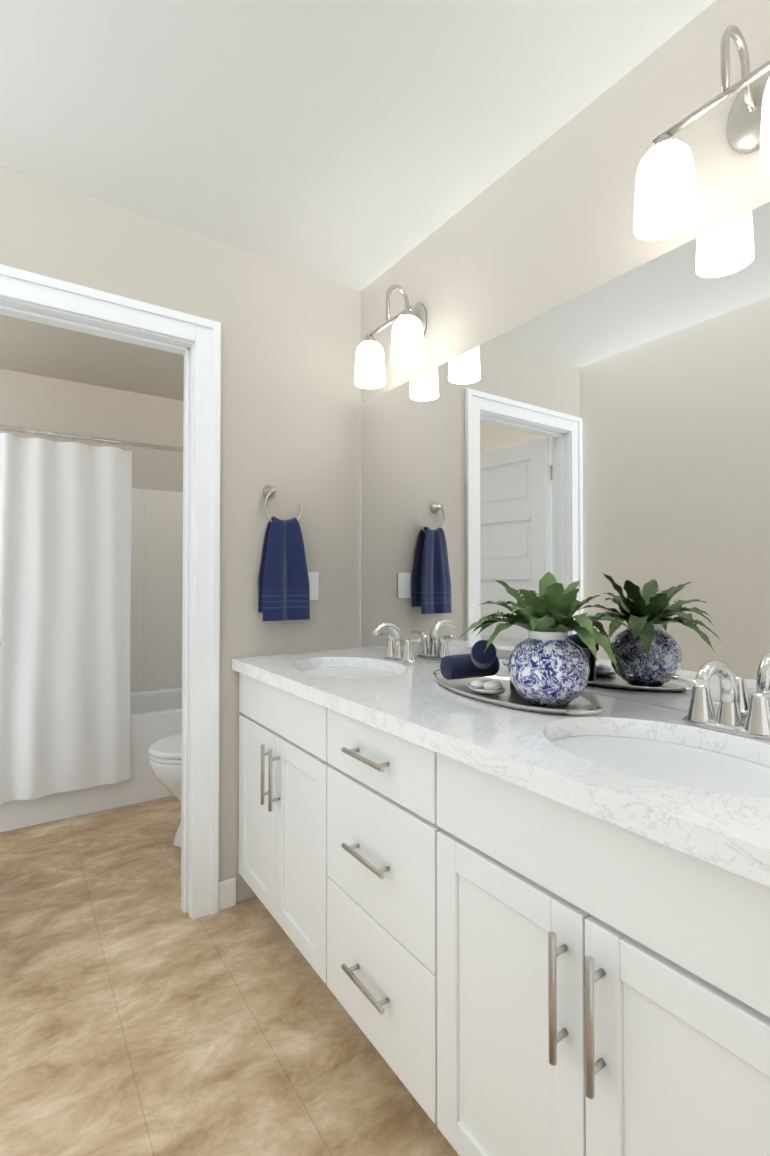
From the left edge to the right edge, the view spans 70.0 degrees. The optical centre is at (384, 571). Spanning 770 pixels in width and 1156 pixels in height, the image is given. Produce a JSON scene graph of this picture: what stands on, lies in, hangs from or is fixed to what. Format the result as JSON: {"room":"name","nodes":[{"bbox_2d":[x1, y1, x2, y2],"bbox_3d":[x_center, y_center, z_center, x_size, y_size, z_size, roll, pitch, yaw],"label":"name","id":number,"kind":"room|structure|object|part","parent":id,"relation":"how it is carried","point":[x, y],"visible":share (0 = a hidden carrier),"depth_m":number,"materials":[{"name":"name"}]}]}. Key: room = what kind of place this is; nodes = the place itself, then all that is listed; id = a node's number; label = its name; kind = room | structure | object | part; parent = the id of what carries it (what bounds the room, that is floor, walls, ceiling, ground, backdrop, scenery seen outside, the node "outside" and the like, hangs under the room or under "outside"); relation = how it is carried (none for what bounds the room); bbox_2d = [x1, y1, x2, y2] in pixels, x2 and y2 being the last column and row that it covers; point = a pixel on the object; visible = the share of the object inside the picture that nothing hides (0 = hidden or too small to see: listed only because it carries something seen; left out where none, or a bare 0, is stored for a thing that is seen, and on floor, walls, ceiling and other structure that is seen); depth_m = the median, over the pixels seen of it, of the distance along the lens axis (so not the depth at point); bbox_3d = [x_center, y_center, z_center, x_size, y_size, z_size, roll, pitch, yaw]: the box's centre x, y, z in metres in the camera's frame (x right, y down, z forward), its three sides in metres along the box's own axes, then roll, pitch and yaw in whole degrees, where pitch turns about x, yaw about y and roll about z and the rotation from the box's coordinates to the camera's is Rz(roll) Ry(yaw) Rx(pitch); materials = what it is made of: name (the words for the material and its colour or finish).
{"room":"bathroom","nodes":[
{"label":"bathroom","id":0,"kind":"room"},
{"bbox_2d":[0,369,183,491],"bbox_3d":[-1.859,0.028,3.578,1.520,2.440,0.120,1,-1,-34],"label":"wall","id":1,"kind":"structure","parent":0,"point":[32,401],"depth_m":3.55,"materials":[{"name":"beige paint"}]},
{"bbox_2d":[0,166,360,902],"bbox_3d":[-0.765,0.006,1.976,1.520,2.440,0.120,1,-1,-34],"label":"wall","id":2,"kind":"structure","parent":0,"point":[290,426],"depth_m":2.08,"materials":[{"name":"beige paint"}]},
{"bbox_2d":[0,264,220,919],"bbox_3d":[-1.015,0.156,1.803,0.899,2.134,0.166,1,-1,-34],"label":"door frame","id":3,"kind":"structure","parent":2,"relation":"attached to","point":[195,341],"depth_m":1.96,"materials":[{"name":"white paint"}]},
{"bbox_2d":[218,877,235,893],"bbox_3d":[-0.436,1.180,2.264,0.593,0.100,0.012,1,-1,-34],"label":"baseboard","id":4,"kind":"structure","parent":2,"relation":"attached to","point":[229,884],"depth_m":2.00,"materials":[{"name":"white paint"}]},
{"bbox_2d":[262,486,302,522],"bbox_3d":[-0.398,-0.249,2.127,0.161,0.164,0.049,1,-1,-34],"label":"towel ring","id":5,"kind":"object","parent":2,"relation":"attached to","point":[268,491],"visible":0.75,"depth_m":2.09,"materials":[{"name":"silver metal"}]},
{"bbox_2d":[258,516,309,620],"bbox_3d":[-0.387,-0.013,2.107,0.188,0.397,0.078,1,-1,-34],"label":"hanging towel","id":6,"kind":"object","parent":5,"relation":"hanging from","point":[283,587],"visible":0.98,"depth_m":2.09,"materials":[{"name":"blue fabric"}]},
{"bbox_2d":[308,572,318,599],"bbox_3d":[-0.299,0.059,2.215,0.070,0.114,0.007,1,-1,-34],"label":"electrical outlet plate","id":7,"kind":"object","parent":2,"relation":"attached to","point":[314,584],"visible":0.58,"depth_m":2.22,"materials":[{"name":"white plastic"}]},
{"bbox_2d":[0,796,458,1155],"bbox_3d":[-0.433,1.269,1.471,1.820,0.100,5.240,1,-1,-34],"label":"floor","id":8,"kind":"structure","parent":0,"point":[142,1013],"depth_m":1.48,"materials":[{"name":"tile"}]},
{"bbox_2d":[0,488,182,832],"bbox_3d":[-1.610,0.343,3.209,1.514,1.799,0.757,1,-1,-34],"label":"tub","id":9,"kind":"object","parent":8,"relation":"on","point":[156,618],"visible":0.15,"depth_m":3.65,"materials":[{"name":"white plastic"}]},
{"bbox_3d":[-1.616,0.113,3.220,1.514,1.339,0.737,1,-1,-34],"label":"panel","id":10,"kind":"part","parent":9,"relation":"part of","materials":[{"name":"white"}]},
{"bbox_2d":[148,734,181,846],"bbox_3d":[-0.746,0.830,2.631,0.720,0.809,0.470,1,-1,-34],"label":"toilet","id":11,"kind":"object","parent":8,"relation":"on","point":[165,758],"visible":0.21,"depth_m":2.40,"materials":[{"name":"white ceramic"}]},
{"bbox_2d":[232,668,769,1155],"bbox_3d":[0.176,0.785,1.425,0.568,0.864,1.828,1,-1,-34],"label":"bathroom vanity","id":12,"kind":"object","parent":8,"relation":"on","point":[514,932],"depth_m":0.94,"materials":[{"name":"white paint"}]},
{"bbox_2d":[232,648,769,875],"bbox_3d":[0.184,0.333,1.427,0.560,0.040,1.844,1,-1,-34],"label":"countertop","id":13,"kind":"structure","parent":12,"relation":"on","point":[411,699],"depth_m":1.05,"materials":[{"name":"white stone"}]},
{"bbox_2d":[304,660,391,679],"bbox_3d":[-0.122,0.430,1.852,0.361,0.165,0.485,1,-1,-34],"label":"sink","id":14,"kind":"object","parent":13,"relation":"in","point":[350,668],"depth_m":2.00,"materials":[{"name":"white ceramic"}]},
{"bbox_2d":[372,622,422,663],"bbox_3d":[0.017,0.250,1.949,0.145,0.139,0.249,1,-1,-34],"label":"faucet","id":15,"kind":"object","parent":13,"relation":"on","point":[398,649],"visible":1,"depth_m":1.95,"materials":[{"name":"silver metal"}]},
{"bbox_2d":[433,668,603,714],"bbox_3d":[0.306,0.302,1.414,0.256,0.020,0.600,1,-1,-34],"label":"tray","id":16,"kind":"object","parent":13,"relation":"on","point":[509,697],"visible":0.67,"depth_m":1.31,"materials":[{"name":"silver metal"}]},
{"bbox_2d":[440,654,499,679],"bbox_3d":[0.239,0.266,1.549,0.170,0.067,0.067,0,-1,-26],"label":"roll","id":17,"kind":"object","parent":16,"relation":"on","point":[461,666],"visible":0.65,"depth_m":1.51,"materials":[{"name":"blue fabric"}]},
{"bbox_2d":[471,640,496,668],"bbox_3d":[0.264,0.225,1.478,0.065,0.097,0.166,0,-1,9],"label":"roll","id":18,"kind":"object","parent":17,"relation":"on","point":[481,658],"visible":0.92,"depth_m":1.40,"materials":[{"name":"blue fabric"}]},
{"bbox_2d":[467,680,505,694],"bbox_3d":[0.258,0.291,1.399,0.087,0.032,0.119,1,-1,-34],"label":"soap dish","id":19,"kind":"object","parent":16,"relation":"on","point":[492,687],"visible":1,"depth_m":1.37,"materials":[{"name":"white ceramic"}]},
{"bbox_2d":[510,680,515,690],"bbox_3d":[0.362,0.265,1.436,0.070,0.085,0.070,1,-1,-34],"label":"candle","id":20,"kind":"object","parent":16,"relation":"on","point":[512,687],"visible":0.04,"depth_m":1.43,"materials":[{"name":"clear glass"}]},
{"bbox_2d":[460,571,629,706],"bbox_3d":[0.367,0.152,1.280,0.384,0.307,0.381,1,-1,-34],"label":"potted plant","id":21,"kind":"object","parent":16,"relation":"on","point":[548,665],"visible":1,"depth_m":1.22,"materials":[{"name":"white ceramic"}]},
{"bbox_2d":[548,724,769,807],"bbox_3d":[0.496,0.417,0.948,0.361,0.165,0.485,1,-1,-34],"label":"sink","id":22,"kind":"object","parent":13,"relation":"in","point":[738,775],"depth_m":1.01,"materials":[{"name":"white ceramic"}]},
{"bbox_2d":[666,660,769,739],"bbox_3d":[0.634,0.237,1.045,0.145,0.139,0.249,1,-1,-34],"label":"faucet","id":23,"kind":"object","parent":13,"relation":"on","point":[701,713],"visible":1,"depth_m":1.05,"materials":[{"name":"silver metal"}]},
{"bbox_2d":[0,0,715,400],"bbox_3d":[-0.433,-1.271,1.507,1.820,0.100,5.240,1,-1,-34],"label":"ceiling","id":24,"kind":"structure","parent":0,"point":[360,145],"depth_m":1.46,"materials":[{"name":"white paint"}]},
{"bbox_2d":[361,0,769,722],"bbox_3d":[0.245,0.005,1.951,0.120,2.440,5.180,1,-1,-34],"label":"wall","id":25,"kind":"structure","parent":0,"point":[547,224],"depth_m":1.46,"materials":[{"name":"beige paint"}]},
{"bbox_2d":[355,285,426,388],"bbox_3d":[0.042,-0.870,1.982,0.192,0.331,0.352,1,-1,-34],"label":"sconce","id":26,"kind":"object","parent":25,"relation":"attached to","point":[408,333],"visible":1,"depth_m":1.96,"materials":[{"name":"white glass"}]},
{"bbox_3d":[0.010,-0.781,1.960,0.116,0.152,0.352,1,-1,-34],"label":"lamp shade","id":27,"kind":"part","parent":26,"relation":"part of","materials":[{"name":"white glass"}]},
{"bbox_2d":[361,202,769,721],"bbox_3d":[0.416,-0.206,1.591,0.005,1.038,1.830,1,-1,-34],"label":"mirror","id":28,"kind":"object","parent":25,"relation":"attached to","point":[609,442],"visible":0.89,"depth_m":1.37,"materials":[{"name":"clear glass"}]},
{"bbox_2d":[634,25,769,240],"bbox_3d":[0.673,-0.883,1.058,0.192,0.331,0.352,1,-1,-34],"label":"sconce","id":29,"kind":"object","parent":25,"relation":"attached to","point":[665,199],"visible":1,"depth_m":1.09,"materials":[{"name":"white glass"}]},
{"bbox_3d":[-1.110,-0.008,1.027,0.120,2.440,5.180,1,-1,-34],"label":"wall","id":30,"kind":"structure","parent":0,"visible":0},
{"bbox_2d":[0,424,182,452],"bbox_3d":[-1.369,-0.672,2.869,1.518,0.060,0.059,1,-1,-34],"label":"curtain rod","id":31,"kind":"object","parent":30,"relation":"attached to","point":[79,437],"visible":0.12,"depth_m":2.77,"materials":[{"name":"silver metal"}]},
{"bbox_2d":[0,428,131,804],"bbox_3d":[-1.645,0.193,2.655,0.775,1.774,0.084,1,-1,-34],"label":"shower curtain","id":32,"kind":"object","parent":31,"relation":"hanging from","point":[65,555],"visible":1,"depth_m":2.70,"materials":[{"name":"white fabric"}]}
]}

